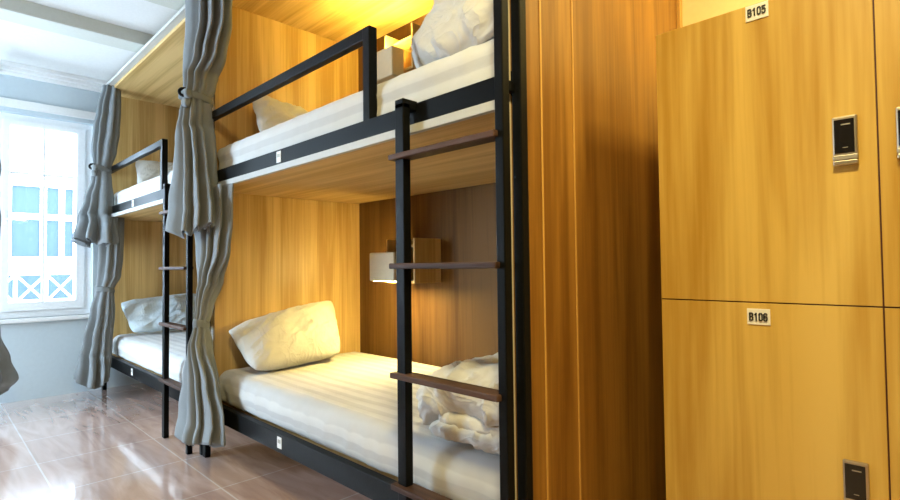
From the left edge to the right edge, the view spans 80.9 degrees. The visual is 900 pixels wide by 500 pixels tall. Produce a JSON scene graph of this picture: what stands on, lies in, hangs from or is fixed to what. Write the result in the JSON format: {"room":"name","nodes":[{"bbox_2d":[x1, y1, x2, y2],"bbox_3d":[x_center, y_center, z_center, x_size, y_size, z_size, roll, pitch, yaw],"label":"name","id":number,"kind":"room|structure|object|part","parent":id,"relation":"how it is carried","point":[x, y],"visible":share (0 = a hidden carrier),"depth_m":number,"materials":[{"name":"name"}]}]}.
{"room":"dormitory","nodes":[
{"label":"dormitory","id":0,"kind":"room"},
{"bbox_2d":[0,59,140,403],"bbox_3d":[-3.264,-0.149,3.618,0.280,2.425,3.900,-2,-2,45],"label":"wall","id":1,"kind":"structure","parent":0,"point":[44,355],"depth_m":3.85,"materials":[{"name":"paint"}]},
{"bbox_2d":[0,97,95,318],"bbox_3d":[-3.178,-0.292,3.670,0.176,1.550,1.290,-2,-2,45],"label":"window","id":2,"kind":"structure","parent":1,"relation":"attached to","point":[81,304],"depth_m":3.89,"materials":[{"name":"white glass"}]},
{"bbox_3d":[-3.065,-0.231,3.728,0.148,0.100,0.026,0,-2,-10],"label":"handle","id":3,"kind":"part","parent":2,"relation":"part of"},
{"bbox_3d":[-3.021,-0.258,3.448,0.470,0.052,0.052,-2,-2,45],"label":"curtain rod","id":4,"kind":"object","parent":2,"relation":"attached to","visible":0},
{"bbox_2d":[0,329,18,394],"bbox_3d":[-2.878,0.337,3.344,0.211,1.174,0.228,-1,-2,7],"label":"curtain","id":5,"kind":"object","parent":4,"relation":"hanging from","point":[9,376],"visible":1,"depth_m":3.34,"materials":[{"name":"grey fabric"}]},
{"bbox_3d":[-3.025,-1.244,3.483,0.470,0.052,0.052,-2,-2,45],"label":"curtain rod","id":6,"kind":"object","parent":1,"relation":"attached to","visible":0},
{"bbox_2d":[0,161,0,233],"bbox_3d":[-2.977,-0.616,3.414,0.125,1.234,0.078,1,-2,-43],"label":"curtain","id":7,"kind":"object","parent":6,"relation":"hanging from","point":[0,161],"visible":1,"depth_m":3.43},
{"bbox_2d":[0,0,177,80],"bbox_3d":[-1.078,-1.473,1.456,6.500,0.150,3.900,-2,-2,45],"label":"ceiling","id":8,"kind":"structure","parent":0,"point":[19,43],"depth_m":3.35,"materials":[{"name":"paint"}]},
{"bbox_2d":[0,383,370,499],"bbox_3d":[-1.050,1.026,1.386,6.500,0.100,3.900,-2,-2,45],"label":"floor","id":9,"kind":"structure","parent":0,"point":[109,444],"depth_m":2.55,"materials":[{"name":"tile"}]},
{"bbox_2d":[100,5,212,454],"bbox_3d":[-1.648,-0.116,3.661,2.034,2.323,0.995,-2,-2,45],"label":"bunk bed","id":10,"kind":"object","parent":9,"relation":"on","point":[157,261],"visible":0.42,"depth_m":4.03,"materials":[{"name":"black paint"}]},
{"bbox_2d":[71,84,120,247],"bbox_3d":[-2.590,-0.621,3.876,0.381,1.207,0.298,-2,-2,45],"label":"curtain","id":11,"kind":"object","parent":10,"relation":"hanging from","point":[93,225],"visible":0.98,"depth_m":3.85,"materials":[{"name":"grey fabric"}]},
{"bbox_2d":[73,217,124,389],"bbox_3d":[-2.564,0.371,3.787,0.314,1.225,0.329,-1,-2,-2],"label":"curtain","id":12,"kind":"object","parent":10,"relation":"hanging from","point":[92,371],"visible":0.94,"depth_m":3.79,"materials":[{"name":"grey fabric"}]},
{"bbox_3d":[-2.652,-0.086,4.065,0.040,2.310,0.027,-2,-2,45],"label":"post","id":13,"kind":"part","parent":10,"relation":"part of","materials":[{"name":"black metal"}]},
{"bbox_3d":[-1.938,-0.316,3.363,1.985,0.060,0.030,-2,-2,45],"label":"rail","id":14,"kind":"part","parent":10,"relation":"part of","materials":[{"name":"black metal"}]},
{"bbox_3d":[-1.627,0.803,3.656,1.928,0.035,0.850,-2,-2,45],"label":"board","id":15,"kind":"part","parent":10,"relation":"part of","materials":[{"name":"metal"}]},
{"bbox_3d":[-2.159,-0.484,3.592,1.358,0.307,0.032,-2,-2,45],"label":"guard rail","id":16,"kind":"part","parent":10,"relation":"part of","materials":[{"name":"black metal"}]},
{"bbox_3d":[-1.643,-0.268,3.683,1.928,0.022,0.880,-2,-2,45],"label":"board","id":17,"kind":"part","parent":10,"relation":"part of","materials":[{"name":"laminate"}]},
{"bbox_3d":[-1.969,-1.264,3.375,2.017,0.036,0.040,-2,-2,45],"label":"canopy trim","id":18,"kind":"part","parent":10,"relation":"part of","materials":[{"name":"brown wood"}]},
{"bbox_2d":[114,170,172,204],"bbox_3d":[-1.635,-0.374,3.680,1.915,0.193,0.851,-2,-2,45],"label":"mattress","id":19,"kind":"object","parent":10,"relation":"on","point":[152,185],"visible":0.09,"depth_m":3.52,"materials":[{"name":"white fabric"}]},
{"bbox_2d":[135,160,172,183],"bbox_3d":[-2.226,-0.585,4.217,0.199,0.257,0.505,-2,-2,45],"label":"pillow","id":20,"kind":"object","parent":19,"relation":"on","point":[146,170],"visible":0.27,"depth_m":4.08,"materials":[{"name":"white fabric"}]},
{"bbox_3d":[-1.914,0.800,3.343,1.985,0.074,0.060,-2,-2,45],"label":"rail","id":21,"kind":"part","parent":10,"relation":"part of","materials":[{"name":"black metal"}]},
{"bbox_3d":[-2.307,-0.174,4.380,0.018,2.045,0.870,-2,-2,45],"label":"head panel","id":22,"kind":"part","parent":10,"relation":"part of","materials":[{"name":"laminate"}]},
{"bbox_2d":[112,326,212,382],"bbox_3d":[-1.622,0.705,3.650,1.916,0.165,0.851,-2,-2,45],"label":"mattress","id":23,"kind":"object","parent":10,"relation":"on","point":[142,349],"visible":0.26,"depth_m":3.52,"materials":[{"name":"white fabric"}]},
{"bbox_2d":[121,293,195,332],"bbox_3d":[-2.235,0.489,4.149,0.224,0.277,0.572,-2,-2,45],"label":"pillow","id":24,"kind":"object","parent":23,"relation":"on","point":[142,315],"visible":0.66,"depth_m":4.04,"materials":[{"name":"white fabric"}]},
{"bbox_3d":[-1.304,-0.129,2.670,0.026,2.287,0.050,-2,-2,45],"label":"ladder leg","id":25,"kind":"part","parent":10,"relation":"part of","materials":[{"name":"black paint"}]},
{"bbox_3d":[-1.238,-0.142,2.652,0.027,2.310,0.027,-2,-2,45],"label":"post","id":26,"kind":"part","parent":10,"relation":"part of","materials":[{"name":"black paint"}]},
{"bbox_2d":[202,0,682,499],"bbox_3d":[-0.183,-0.172,2.276,1.975,2.325,1.105,-2,-2,45],"label":"bunk bed","id":27,"kind":"object","parent":9,"relation":"on","point":[537,180],"visible":0.77,"depth_m":1.69,"materials":[{"name":"black paint"}]},
{"bbox_2d":[165,0,231,238],"bbox_3d":[-1.220,-0.664,2.568,0.500,1.225,0.252,-2,-2,41],"label":"curtain","id":28,"kind":"object","parent":27,"relation":"hanging from","point":[208,23],"visible":0.98,"depth_m":2.50,"materials":[{"name":"grey fabric"}]},
{"bbox_2d":[174,183,232,447],"bbox_3d":[-1.165,0.312,2.504,0.542,1.210,0.192,-2,-2,42],"label":"curtain","id":29,"kind":"object","parent":27,"relation":"hanging from","point":[200,420],"visible":0.92,"depth_m":2.44,"materials":[{"name":"grey fabric"}]},
{"bbox_3d":[-1.206,-0.143,2.620,0.040,2.310,0.027,-2,-2,45],"label":"post","id":30,"kind":"part","parent":27,"relation":"part of","materials":[{"name":"black metal"}]},
{"bbox_3d":[-0.871,-0.231,2.946,0.018,2.045,0.870,-2,-2,45],"label":"head panel","id":31,"kind":"part","parent":27,"relation":"part of","materials":[{"name":"laminate"}]},
{"bbox_3d":[-0.724,-0.540,2.158,1.358,0.307,0.032,-2,-2,45],"label":"guard rail","id":32,"kind":"part","parent":27,"relation":"part of","materials":[{"name":"black metal"}]},
{"bbox_3d":[-0.494,0.745,1.924,1.942,0.074,0.060,-2,-2,45],"label":"rail","id":33,"kind":"part","parent":27,"relation":"part of","materials":[{"name":"black metal"}]},
{"bbox_3d":[-0.207,0.748,2.238,1.884,0.035,0.850,-2,-2,45],"label":"board","id":34,"kind":"part","parent":27,"relation":"part of","materials":[{"name":"metal"}]},
{"bbox_2d":[217,38,493,169],"bbox_3d":[-0.219,-0.436,2.265,1.863,0.209,0.852,-2,-2,45],"label":"mattress","id":35,"kind":"object","parent":27,"relation":"on","point":[474,64],"visible":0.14,"depth_m":1.68,"materials":[{"name":"white fabric"}]},
{"bbox_2d":[252,95,307,131],"bbox_3d":[-0.791,-0.667,2.779,0.207,0.259,0.498,-2,-2,45],"label":"pillow","id":36,"kind":"object","parent":35,"relation":"on","point":[270,112],"visible":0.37,"depth_m":2.63,"materials":[{"name":"white fabric"}]},
{"bbox_2d":[410,0,493,68],"bbox_3d":[0.230,-0.787,1.772,0.531,0.540,0.801,-2,-2,45],"label":"duvet","id":37,"kind":"object","parent":35,"relation":"on","point":[451,27],"visible":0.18,"depth_m":1.47,"materials":[{"name":"white fabric"}]},
{"bbox_2d":[219,352,499,499],"bbox_3d":[-0.206,0.649,2.235,1.862,0.166,0.852,-2,-2,45],"label":"mattress","id":38,"kind":"object","parent":27,"relation":"on","point":[345,403],"visible":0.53,"depth_m":1.93,"materials":[{"name":"white fabric"}]},
{"bbox_2d":[229,301,339,370],"bbox_3d":[-0.797,0.431,2.709,0.264,0.305,0.589,-2,-2,45],"label":"pillow","id":39,"kind":"object","parent":38,"relation":"on","point":[306,333],"visible":1,"depth_m":2.63,"materials":[{"name":"white fabric"}]},
{"bbox_2d":[416,353,499,454],"bbox_3d":[0.234,0.418,1.664,0.441,0.272,0.653,-2,-2,45],"label":"duvet","id":40,"kind":"object","parent":38,"relation":"on","point":[450,416],"visible":0.32,"depth_m":1.45,"materials":[{"name":"white fabric"}]},
{"bbox_3d":[-0.517,-0.372,1.944,1.942,0.060,0.030,-2,-2,45],"label":"rail","id":41,"kind":"part","parent":27,"relation":"part of","materials":[{"name":"black metal"}]},
{"bbox_3d":[-0.223,-0.323,2.264,1.884,0.022,0.880,-2,-2,45],"label":"board","id":42,"kind":"part","parent":27,"relation":"part of","materials":[{"name":"laminate"}]},
{"bbox_2d":[370,252,395,281],"bbox_3d":[-0.261,0.087,2.759,0.222,0.146,0.265,-2,-2,45],"label":"reading lamp","id":43,"kind":"object","parent":27,"relation":"attached to","point":[379,262],"visible":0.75,"depth_m":2.65,"materials":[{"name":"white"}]},
{"bbox_2d":[377,45,403,84],"bbox_3d":[-0.273,-0.942,2.788,0.222,0.154,0.265,-2,-2,45],"label":"reading lamp","id":44,"kind":"object","parent":27,"relation":"attached to","point":[390,60],"visible":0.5,"depth_m":2.65,"materials":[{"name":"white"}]},
{"bbox_2d":[385,22,420,72],"bbox_3d":[-0.202,-1.021,2.778,0.225,0.230,0.180,-2,-2,45],"label":"wall shelf","id":45,"kind":"object","parent":27,"relation":"attached to","point":[405,43],"visible":0.31,"depth_m":2.80,"materials":[{"name":"laminate"}]},
{"bbox_2d":[386,238,440,282],"bbox_3d":[-0.190,0.056,2.748,0.225,0.225,0.180,-2,-2,45],"label":"wall shelf","id":46,"kind":"object","parent":27,"relation":"attached to","point":[423,250],"visible":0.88,"depth_m":2.67,"materials":[{"name":"laminate"}]},
{"bbox_3d":[0.107,-0.262,2.598,1.894,2.066,0.020,-2,-2,45],"label":"panel","id":47,"kind":"part","parent":27,"relation":"part of","materials":[{"name":"brown wood"}]},
{"bbox_3d":[0.132,-0.186,1.236,0.026,2.287,0.050,-2,-2,45],"label":"ladder leg","id":48,"kind":"part","parent":27,"relation":"part of","materials":[{"name":"black paint"}]},
{"bbox_3d":[0.167,-0.197,1.248,0.027,2.310,0.027,-2,-2,45],"label":"post","id":49,"kind":"part","parent":27,"relation":"part of","materials":[{"name":"black metal"}]},
{"bbox_3d":[0.499,-0.198,1.622,0.018,2.325,1.015,-2,-2,45],"label":"panel","id":50,"kind":"part","parent":27,"relation":"part of","materials":[{"name":"laminate"}]},
{"bbox_2d":[656,0,899,499],"bbox_3d":[1.099,0.178,1.290,0.928,1.542,0.616,-2,-2,45],"label":"cabinet","id":51,"kind":"object","parent":9,"relation":"on","point":[779,120],"visible":1,"depth_m":1.22,"materials":[{"name":"laminate"}]},
{"bbox_3d":[0.729,-0.568,1.256,0.049,0.038,0.006,-2,-2,45],"label":"number plate","id":52,"kind":"part","parent":51,"relation":"part of","materials":[{"name":"white plastic"}]},
{"bbox_3d":[0.727,0.158,1.246,0.049,0.038,0.007,-2,-2,45],"label":"number plate","id":53,"kind":"part","parent":51,"relation":"part of","materials":[{"name":"white plastic"}]},
{"bbox_3d":[0.730,-0.233,1.266,0.460,0.711,0.018,-2,-2,45],"label":"door","id":54,"kind":"part","parent":51,"relation":"part of","materials":[{"name":"laminate"}]},
{"bbox_3d":[0.739,0.482,1.246,0.460,0.712,0.018,-2,-2,45],"label":"door","id":55,"kind":"part","parent":51,"relation":"part of","materials":[{"name":"laminate"}]},
{"bbox_3d":[1.058,-0.245,0.938,0.462,0.711,0.018,-2,-2,45],"label":"door","id":56,"kind":"part","parent":51,"relation":"part of","materials":[{"name":"laminate"}]},
{"bbox_3d":[1.067,0.469,0.918,0.462,0.712,0.018,-2,-2,45],"label":"door","id":57,"kind":"part","parent":51,"relation":"part of","materials":[{"name":"laminate"}]},
{"bbox_2d":[682,0,764,26],"bbox_3d":[0.307,-0.216,2.687,6.350,2.425,0.170,-2,-2,45],"label":"wall","id":58,"kind":"structure","parent":0,"point":[693,11],"depth_m":1.94,"materials":[{"name":"beige paint"}]},
{"bbox_2d":[0,0,153,52],"bbox_3d":[-2.580,-1.348,2.814,0.170,0.090,3.700,-2,-2,45],"label":"trim","id":59,"kind":"structure","parent":58,"relation":"attached to","point":[23,12],"depth_m":3.10,"materials":[{"name":"paint"}]},
{"bbox_2d":[145,0,184,10],"bbox_3d":[-2.022,-1.370,2.256,0.170,0.090,3.700,-2,-2,45],"label":"trim","id":60,"kind":"structure","parent":58,"relation":"attached to","point":[177,5],"depth_m":2.82,"materials":[{"name":"paint"}]},
{"label":"outside","id":61,"kind":"structure","parent":0,"visible":0},
{"bbox_3d":[-6.425,4.372,7.056,8.700,0.200,17.000,-2,-2,45],"label":"ground","id":62,"kind":"structure","parent":61,"visible":0},
{"bbox_2d":[8,126,74,302],"bbox_3d":[-5.082,1.139,6.475,1.600,6.200,10.000,-2,-2,45],"label":"building","id":63,"kind":"structure","parent":62,"relation":"on","point":[25,191],"depth_m":6.39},
{"bbox_3d":[-4.574,0.414,5.979,0.060,0.330,10.000,-2,-2,45],"label":"balcony railing","id":64,"kind":"part","parent":63,"relation":"part of","materials":[{"name":"white wood"}]},
{"bbox_3d":[-4.959,-0.339,6.433,0.025,0.910,0.600,-2,-2,45],"label":"pane","id":65,"kind":"part","parent":63,"relation":"part of","materials":[{"name":"glass"}]}
]}

